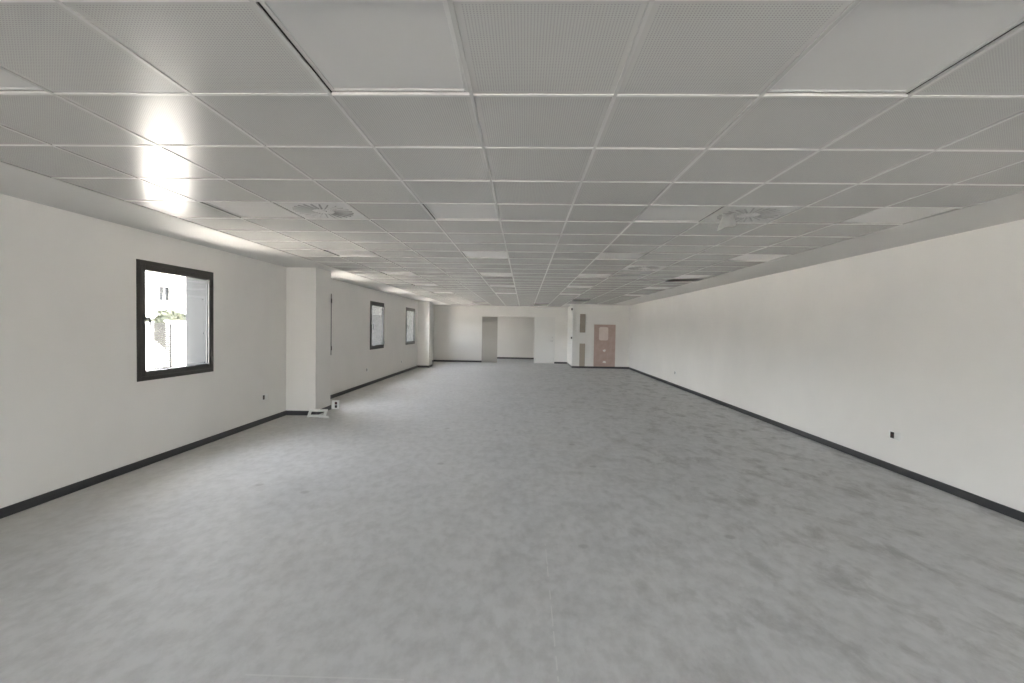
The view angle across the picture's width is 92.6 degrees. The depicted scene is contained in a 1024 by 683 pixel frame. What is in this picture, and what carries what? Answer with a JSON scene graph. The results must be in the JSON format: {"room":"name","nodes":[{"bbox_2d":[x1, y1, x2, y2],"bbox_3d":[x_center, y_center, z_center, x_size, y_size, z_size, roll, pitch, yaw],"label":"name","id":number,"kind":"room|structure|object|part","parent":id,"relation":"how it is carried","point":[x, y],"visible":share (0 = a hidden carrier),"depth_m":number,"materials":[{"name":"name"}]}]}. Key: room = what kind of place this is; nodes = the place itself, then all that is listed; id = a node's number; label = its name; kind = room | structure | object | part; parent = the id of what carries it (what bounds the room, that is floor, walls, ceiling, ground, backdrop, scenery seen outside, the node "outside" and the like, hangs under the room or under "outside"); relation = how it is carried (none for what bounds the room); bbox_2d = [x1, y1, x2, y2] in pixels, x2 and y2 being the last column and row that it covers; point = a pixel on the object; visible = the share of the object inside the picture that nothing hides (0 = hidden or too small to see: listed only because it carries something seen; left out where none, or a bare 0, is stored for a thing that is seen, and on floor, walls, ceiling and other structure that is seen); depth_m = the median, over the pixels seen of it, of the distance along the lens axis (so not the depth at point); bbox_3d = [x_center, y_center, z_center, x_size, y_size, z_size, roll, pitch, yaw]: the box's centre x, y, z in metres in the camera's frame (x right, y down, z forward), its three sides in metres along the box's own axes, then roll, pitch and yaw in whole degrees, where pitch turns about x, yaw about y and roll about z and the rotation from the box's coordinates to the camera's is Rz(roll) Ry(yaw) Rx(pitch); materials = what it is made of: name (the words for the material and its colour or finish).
{"room":"empty office space","nodes":[
{"label":"empty office space","id":0,"kind":"room"},
{"bbox_2d":[0,194,433,507],"bbox_3d":[-4.005,-0.230,8.478,0.360,3.350,27.150,1,2,1],"label":"wall","id":1,"kind":"structure","parent":0,"point":[74,408],"depth_m":4.87,"materials":[{"name":"white paint"}]},
{"bbox_2d":[136,259,213,381],"bbox_3d":[-3.877,-0.234,5.719,0.107,1.282,1.253,1,2,1],"label":"window","id":2,"kind":"structure","parent":1,"relation":"in","point":[142,266],"depth_m":5.45,"materials":[{"name":"brown metal"}]},
{"bbox_3d":[-3.864,-0.204,5.183,0.053,0.180,0.060,1,2,1],"label":"handle","id":3,"kind":"part","parent":2,"relation":"part of","materials":[{"name":"grey metal"}]},
{"bbox_2d":[0,360,433,518],"bbox_3d":[-3.587,1.212,8.530,0.519,0.078,26.600,1,2,1],"label":"baseboard","id":4,"kind":"structure","parent":1,"relation":"attached to","point":[9,510],"depth_m":5.25,"materials":[{"name":"black plastic"}]},
{"bbox_2d":[262,393,267,400],"bbox_3d":[-3.859,0.868,7.638,0.009,0.092,0.156,1,2,1],"label":"wall outlet","id":5,"kind":"object","parent":1,"relation":"attached to","point":[264,396],"visible":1,"depth_m":7.64,"materials":[{"name":"white plastic"}]},
{"bbox_2d":[331,294,331,349],"bbox_3d":[-3.776,-0.338,9.635,0.107,1.282,1.180,1,2,1],"label":"window","id":6,"kind":"structure","parent":1,"relation":"in","point":[331,294],"depth_m":10.21,"materials":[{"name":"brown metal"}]},
{"bbox_2d":[370,301,384,349],"bbox_3d":[-3.679,-0.439,13.412,0.107,1.282,1.260,1,2,1],"label":"window","id":7,"kind":"structure","parent":1,"relation":"in","point":[373,303],"depth_m":13.27,"materials":[{"name":"brown metal"}]},
{"bbox_2d":[405,307,415,344],"bbox_3d":[-3.578,-0.542,17.315,0.107,1.282,1.390,1,2,1],"label":"window","id":8,"kind":"structure","parent":1,"relation":"in","point":[407,308],"depth_m":17.28,"materials":[{"name":"brown metal"}]},
{"bbox_2d":[434,302,567,363],"bbox_3d":[-0.434,-0.534,21.792,6.092,3.350,0.160,1,2,1],"label":"wall","id":9,"kind":"structure","parent":0,"point":[457,329],"depth_m":21.74,"materials":[{"name":"white paint"}]},
{"bbox_2d":[481,317,497,362],"bbox_3d":[-0.997,-0.086,21.702,0.698,2.030,0.052,1,2,1],"label":"door","id":10,"kind":"structure","parent":9,"relation":"in","point":[489,324],"depth_m":21.69,"materials":[{"name":"grey laminate"}]},
{"bbox_2d":[434,360,566,363],"bbox_3d":[-0.533,0.902,21.747,5.942,0.078,0.012,1,2,1],"label":"baseboard","id":11,"kind":"structure","parent":9,"relation":"attached to","point":[434,360],"depth_m":21.78,"materials":[{"name":"black plastic"}]},
{"bbox_2d":[534,317,554,363],"bbox_3d":[1.437,-0.057,21.661,0.910,2.060,0.102,1,2,1],"label":"door","id":12,"kind":"structure","parent":9,"relation":"in","point":[544,327],"depth_m":21.67,"materials":[{"name":"white paint"}]},
{"bbox_2d":[0,359,1023,682],"bbox_3d":[0.289,1.365,10.186,8.747,0.200,30.700,1,2,1],"label":"floor","id":13,"kind":"structure","parent":0,"point":[506,520],"depth_m":3.33,"materials":[{"name":"carpet"}]},
{"bbox_2d":[286,267,330,410],"bbox_3d":[-3.577,-0.302,8.610,0.527,3.200,0.640,1,2,1],"label":"pillar","id":14,"kind":"structure","parent":13,"relation":"on","point":[308,290],"depth_m":8.31,"materials":[{"name":"white paint"}]},
{"bbox_2d":[307,409,328,417],"bbox_3d":[-3.241,1.209,8.212,0.350,0.116,0.163,1,2,-5],"label":"mounting frame","id":15,"kind":"object","parent":13,"relation":"on","point":[310,410],"visible":1,"depth_m":8.21,"materials":[{"name":"white plastic"}]},
{"bbox_2d":[332,400,338,408],"bbox_3d":[-3.246,1.163,9.006,0.120,0.160,0.050,1,2,-5],"label":"electrical outlet","id":16,"kind":"object","parent":13,"relation":"on","point":[335,403],"visible":1,"depth_m":8.98,"materials":[{"name":"white plastic"}]},
{"bbox_2d":[417,301,432,365],"bbox_3d":[-3.350,-0.574,18.844,0.452,3.200,0.680,1,2,1],"label":"pillar","id":17,"kind":"structure","parent":13,"relation":"on","point":[425,308],"depth_m":18.52,"materials":[{"name":"white paint"}]},
{"bbox_2d":[0,0,1023,306],"bbox_3d":[0.320,-1.240,9.791,8.187,0.029,29.450,1,2,1],"label":"ceiling","id":18,"kind":"structure","parent":0,"point":[575,119],"depth_m":2.56,"materials":[{"name":"white paint"}]},
{"bbox_2d":[0,69,41,89],"bbox_3d":[-2.277,-1.077,1.810,0.581,0.012,0.581,1,2,1],"label":"led panel","id":19,"kind":"object","parent":18,"relation":"attached to","point":[8,81],"visible":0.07,"depth_m":2.04,"materials":[{"name":"grey plastic"}]},
{"bbox_3d":[-2.277,-1.077,1.810,0.581,0.012,0.581,1,2,1],"label":"panel frame","id":20,"kind":"part","parent":19,"relation":"part of","materials":[{"name":"grey metal"}]},
{"bbox_2d":[204,202,299,217],"bbox_3d":[-2.215,-1.140,4.208,0.581,0.012,0.581,1,2,1],"label":"led panel","id":21,"kind":"object","parent":18,"relation":"attached to","point":[242,209],"visible":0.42,"depth_m":4.21,"materials":[{"name":"grey plastic"}]},
{"bbox_2d":[276,203,366,218],"bbox_3d":[-1.615,-1.119,4.193,0.576,0.019,0.576,1,2,1],"label":"ceiling vent","id":22,"kind":"object","parent":18,"relation":"in","point":[306,210],"visible":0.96,"depth_m":4.16,"materials":[{"name":"grey metal"}]},
{"bbox_2d":[326,250,376,255],"bbox_3d":[-2.153,-1.204,6.607,0.581,0.012,0.581,1,2,1],"label":"led panel","id":23,"kind":"object","parent":18,"relation":"attached to","point":[337,252],"visible":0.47,"depth_m":6.62,"materials":[{"name":"grey plastic"}]},
{"bbox_2d":[260,2,468,91],"bbox_3d":[-0.478,-1.048,1.764,0.581,0.012,0.581,1,2,1],"label":"led panel","id":24,"kind":"object","parent":18,"relation":"attached to","point":[351,46],"visible":0.92,"depth_m":1.71,"materials":[{"name":"grey plastic"}]},
{"bbox_2d":[382,272,415,274],"bbox_3d":[-2.091,-1.267,9.005,0.581,0.012,0.581,1,2,1],"label":"led panel","id":25,"kind":"object","parent":18,"relation":"attached to","point":[387,273],"visible":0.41,"depth_m":9.12,"materials":[{"name":"grey plastic"}]},
{"bbox_2d":[413,284,437,285],"bbox_3d":[-2.029,-1.331,11.403,0.581,0.012,0.581,1,2,1],"label":"led panel","id":26,"kind":"object","parent":18,"relation":"attached to","point":[413,284],"visible":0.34,"depth_m":11.53,"materials":[{"name":"grey plastic"}]},
{"bbox_2d":[424,204,498,218],"bbox_3d":[-0.416,-1.112,4.162,0.581,0.012,0.581,1,2,1],"label":"led panel","id":27,"kind":"object","parent":18,"relation":"attached to","point":[439,211],"visible":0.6,"depth_m":4.17,"materials":[{"name":"grey plastic"}]},
{"bbox_2d":[463,252,507,257],"bbox_3d":[-0.354,-1.175,6.561,0.581,0.012,0.581,1,2,1],"label":"led panel","id":28,"kind":"object","parent":18,"relation":"attached to","point":[467,254],"visible":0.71,"depth_m":6.61,"materials":[{"name":"grey plastic"}]},
{"bbox_2d":[480,273,511,275],"bbox_3d":[-0.292,-1.239,8.959,0.581,0.012,0.581,1,2,1],"label":"led panel","id":29,"kind":"object","parent":18,"relation":"attached to","point":[482,274],"visible":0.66,"depth_m":9.04,"materials":[{"name":"grey plastic"}]},
{"bbox_2d":[490,285,514,286],"bbox_3d":[-0.230,-1.303,11.358,0.581,0.012,0.581,1,2,1],"label":"led panel","id":30,"kind":"object","parent":18,"relation":"attached to","point":[490,285],"visible":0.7,"depth_m":11.54,"materials":[{"name":"grey plastic"}]},
{"bbox_2d":[567,286,592,287],"bbox_3d":[1.569,-1.274,11.312,0.581,0.012,0.581,1,2,1],"label":"led panel","id":31,"kind":"object","parent":18,"relation":"attached to","point":[568,286],"visible":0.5,"depth_m":11.35,"materials":[{"name":"grey plastic"}]},
{"bbox_2d":[578,274,611,276],"bbox_3d":[1.507,-1.211,8.914,0.581,0.012,0.581,1,2,1],"label":"led panel","id":32,"kind":"object","parent":18,"relation":"attached to","point":[580,275],"visible":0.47,"depth_m":8.96,"materials":[{"name":"grey plastic"}]},
{"bbox_2d":[596,253,644,258],"bbox_3d":[1.445,-1.147,6.515,0.581,0.012,0.581,1,2,1],"label":"led panel","id":33,"kind":"object","parent":18,"relation":"attached to","point":[603,255],"visible":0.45,"depth_m":6.56,"materials":[{"name":"grey plastic"}]},
{"bbox_2d":[623,266,665,269],"bbox_3d":[2.076,-1.158,7.699,0.576,0.019,0.576,1,2,1],"label":"ceiling vent","id":34,"kind":"object","parent":18,"relation":"in","point":[628,267],"visible":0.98,"depth_m":7.66,"materials":[{"name":"grey"}]},
{"bbox_2d":[644,287,671,288],"bbox_3d":[3.369,-1.246,11.266,0.581,0.012,0.581,1,2,1],"label":"led panel","id":35,"kind":"object","parent":18,"relation":"attached to","point":[647,287],"visible":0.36,"depth_m":11.30,"materials":[{"name":"grey plastic"}]},
{"bbox_2d":[635,206,720,220],"bbox_3d":[1.383,-1.083,4.117,0.581,0.012,0.581,1,2,1],"label":"led panel","id":36,"kind":"object","parent":18,"relation":"attached to","point":[653,213],"visible":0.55,"depth_m":4.12,"materials":[{"name":"grey plastic"}]},
{"bbox_2d":[677,275,711,277],"bbox_3d":[3.307,-1.182,8.868,0.581,0.012,0.581,1,2,1],"label":"led panel","id":37,"kind":"object","parent":18,"relation":"attached to","point":[683,276],"visible":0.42,"depth_m":8.89,"materials":[{"name":"grey plastic"}]},
{"bbox_2d":[703,207,800,222],"bbox_3d":[1.983,-1.062,4.102,0.576,0.019,0.576,1,2,1],"label":"ceiling vent","id":38,"kind":"object","parent":18,"relation":"in","point":[742,214],"visible":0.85,"depth_m":4.04,"materials":[{"name":"grey metal"}]},
{"bbox_2d":[717,213,735,230],"bbox_3d":[1.764,-0.983,4.009,0.176,0.162,0.110,1,2,1],"label":"plastic film","id":39,"kind":"object","parent":38,"relation":"hanging from","point":[728,220],"visible":1,"depth_m":3.98,"materials":[{"name":"white"}]},
{"bbox_2d":[731,255,786,260],"bbox_3d":[3.245,-1.119,6.470,0.581,0.012,0.581,1,2,1],"label":"led panel","id":40,"kind":"object","parent":18,"relation":"attached to","point":[744,257],"visible":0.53,"depth_m":6.50,"materials":[{"name":"grey plastic"}]},
{"bbox_2d":[768,1,1023,92],"bbox_3d":[1.322,-1.020,1.718,0.581,0.012,0.581,1,2,1],"label":"led panel","id":41,"kind":"object","parent":18,"relation":"attached to","point":[878,46],"visible":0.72,"depth_m":1.67,"materials":[{"name":"grey plastic"}]},
{"bbox_2d":[841,208,951,222],"bbox_3d":[3.183,-1.055,4.071,0.581,0.012,0.581,1,2,1],"label":"led panel","id":42,"kind":"object","parent":18,"relation":"attached to","point":[885,215],"visible":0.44,"depth_m":4.08,"materials":[{"name":"grey plastic"}]},
{"bbox_2d":[497,317,553,357],"bbox_3d":[-0.325,-0.573,23.289,5.650,3.350,2.840,1,2,1],"label":"wall","id":43,"kind":"structure","parent":0,"point":[515,335],"depth_m":24.55,"materials":[{"name":"white paint"}]},
{"bbox_2d":[497,357,533,358],"bbox_3d":[-0.314,0.829,24.591,5.350,0.078,0.012,1,2,1],"label":"baseboard","id":44,"kind":"structure","parent":43,"relation":"attached to","point":[497,357],"depth_m":24.58,"materials":[{"name":"grey plastic"}]},
{"bbox_2d":[41,2,1023,287],"bbox_3d":[0.335,-2.004,9.920,8.887,0.250,30.450,1,2,1],"label":"roof slab","id":45,"kind":"structure","parent":0,"point":[261,6],"depth_m":3.06,"materials":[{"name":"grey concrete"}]},
{"bbox_2d":[567,299,629,366],"bbox_3d":[3.678,-0.438,20.538,2.495,3.350,2.460,1,2,1],"label":"wall","id":46,"kind":"structure","parent":0,"point":[618,315],"depth_m":19.31,"materials":[{"name":"white paint"}]},
{"bbox_2d":[572,318,572,354],"bbox_3d":[2.394,-0.257,19.347,0.025,2.404,0.020,1,2,1],"label":"trim","id":47,"kind":"structure","parent":46,"relation":"attached to","point":[572,318],"depth_m":19.34,"materials":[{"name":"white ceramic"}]},
{"bbox_2d":[579,344,584,365],"bbox_3d":[2.774,0.529,19.353,0.220,0.897,0.005,1,2,1],"label":"strip","id":48,"kind":"object","parent":46,"relation":"attached to","point":[582,346],"visible":1,"depth_m":19.35,"materials":[{"name":"beige"}]},
{"bbox_2d":[580,314,585,332],"bbox_3d":[2.793,-0.719,19.320,0.220,0.730,0.005,1,2,1],"label":"strip","id":49,"kind":"object","parent":46,"relation":"attached to","point":[582,316],"visible":1,"depth_m":19.32,"materials":[{"name":"beige"}]},
{"bbox_2d":[593,324,615,366],"bbox_3d":[3.655,0.163,19.317,0.840,1.657,0.010,1,2,1],"label":"door","id":50,"kind":"structure","parent":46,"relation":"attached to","point":[604,335],"depth_m":19.32,"materials":[{"name":"pink"}]},
{"bbox_2d":[629,219,1023,511],"bbox_3d":[4.453,-0.065,7.088,0.250,3.350,24.800,1,2,1],"label":"wall","id":51,"kind":"structure","parent":0,"point":[923,341],"depth_m":5.64,"materials":[{"name":"white paint"}]},
{"bbox_2d":[567,362,1023,521],"bbox_3d":[3.209,1.319,8.358,2.257,0.078,26.600,1,2,1],"label":"baseboard","id":52,"kind":"structure","parent":51,"relation":"attached to","point":[1013,513],"depth_m":5.71,"materials":[{"name":"black plastic"}]},
{"bbox_2d":[889,430,899,440],"bbox_3d":[4.264,1.049,5.457,0.009,0.092,0.156,1,2,1],"label":"wall outlet","id":53,"kind":"object","parent":51,"relation":"attached to","point":[893,435],"visible":1,"depth_m":5.45,"materials":[{"name":"white plastic"}]},
{"label":"outside","id":54,"kind":"structure","parent":0,"visible":0},
{"bbox_2d":[155,350,164,366],"bbox_3d":[-46.523,0.426,26.230,85.678,0.300,170.000,1,2,1],"label":"ground","id":55,"kind":"structure","parent":54,"point":[155,350],"depth_m":23.23,"materials":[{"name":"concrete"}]},
{"bbox_2d":[146,320,185,369],"bbox_3d":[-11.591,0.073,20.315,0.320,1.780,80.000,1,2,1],"label":"wall","id":56,"kind":"structure","parent":55,"relation":"on","point":[178,337],"depth_m":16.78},
{"bbox_2d":[154,323,171,368],"bbox_3d":[-11.575,0.208,16.205,0.065,1.630,0.840,1,2,1],"label":"gate","id":57,"kind":"object","parent":56,"relation":"attached to","point":[164,328],"visible":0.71,"depth_m":16.21,"materials":[{"name":"white paint"}]},
{"bbox_2d":[146,271,185,318],"bbox_3d":[-32.519,-5.132,54.740,8.250,9.700,62.200,1,2,1],"label":"building","id":58,"kind":"structure","parent":55,"relation":"on","point":[163,291],"depth_m":40.76,"materials":[{"name":"white paint"}]},
{"bbox_3d":[-29.141,-3.978,40.724,0.050,1.150,1.300,1,2,1],"label":"pane","id":59,"kind":"part","parent":58,"relation":"part of","materials":[{"name":"grey glass"}]},
{"bbox_2d":[152,309,183,345],"bbox_3d":[-18.987,-0.583,27.022,1.783,2.512,1.796,1,2,1],"label":"leafy bush","id":60,"kind":"object","parent":55,"relation":"on","point":[167,314],"visible":0.3,"depth_m":26.66,"materials":[{"name":"green plant"}]}
]}

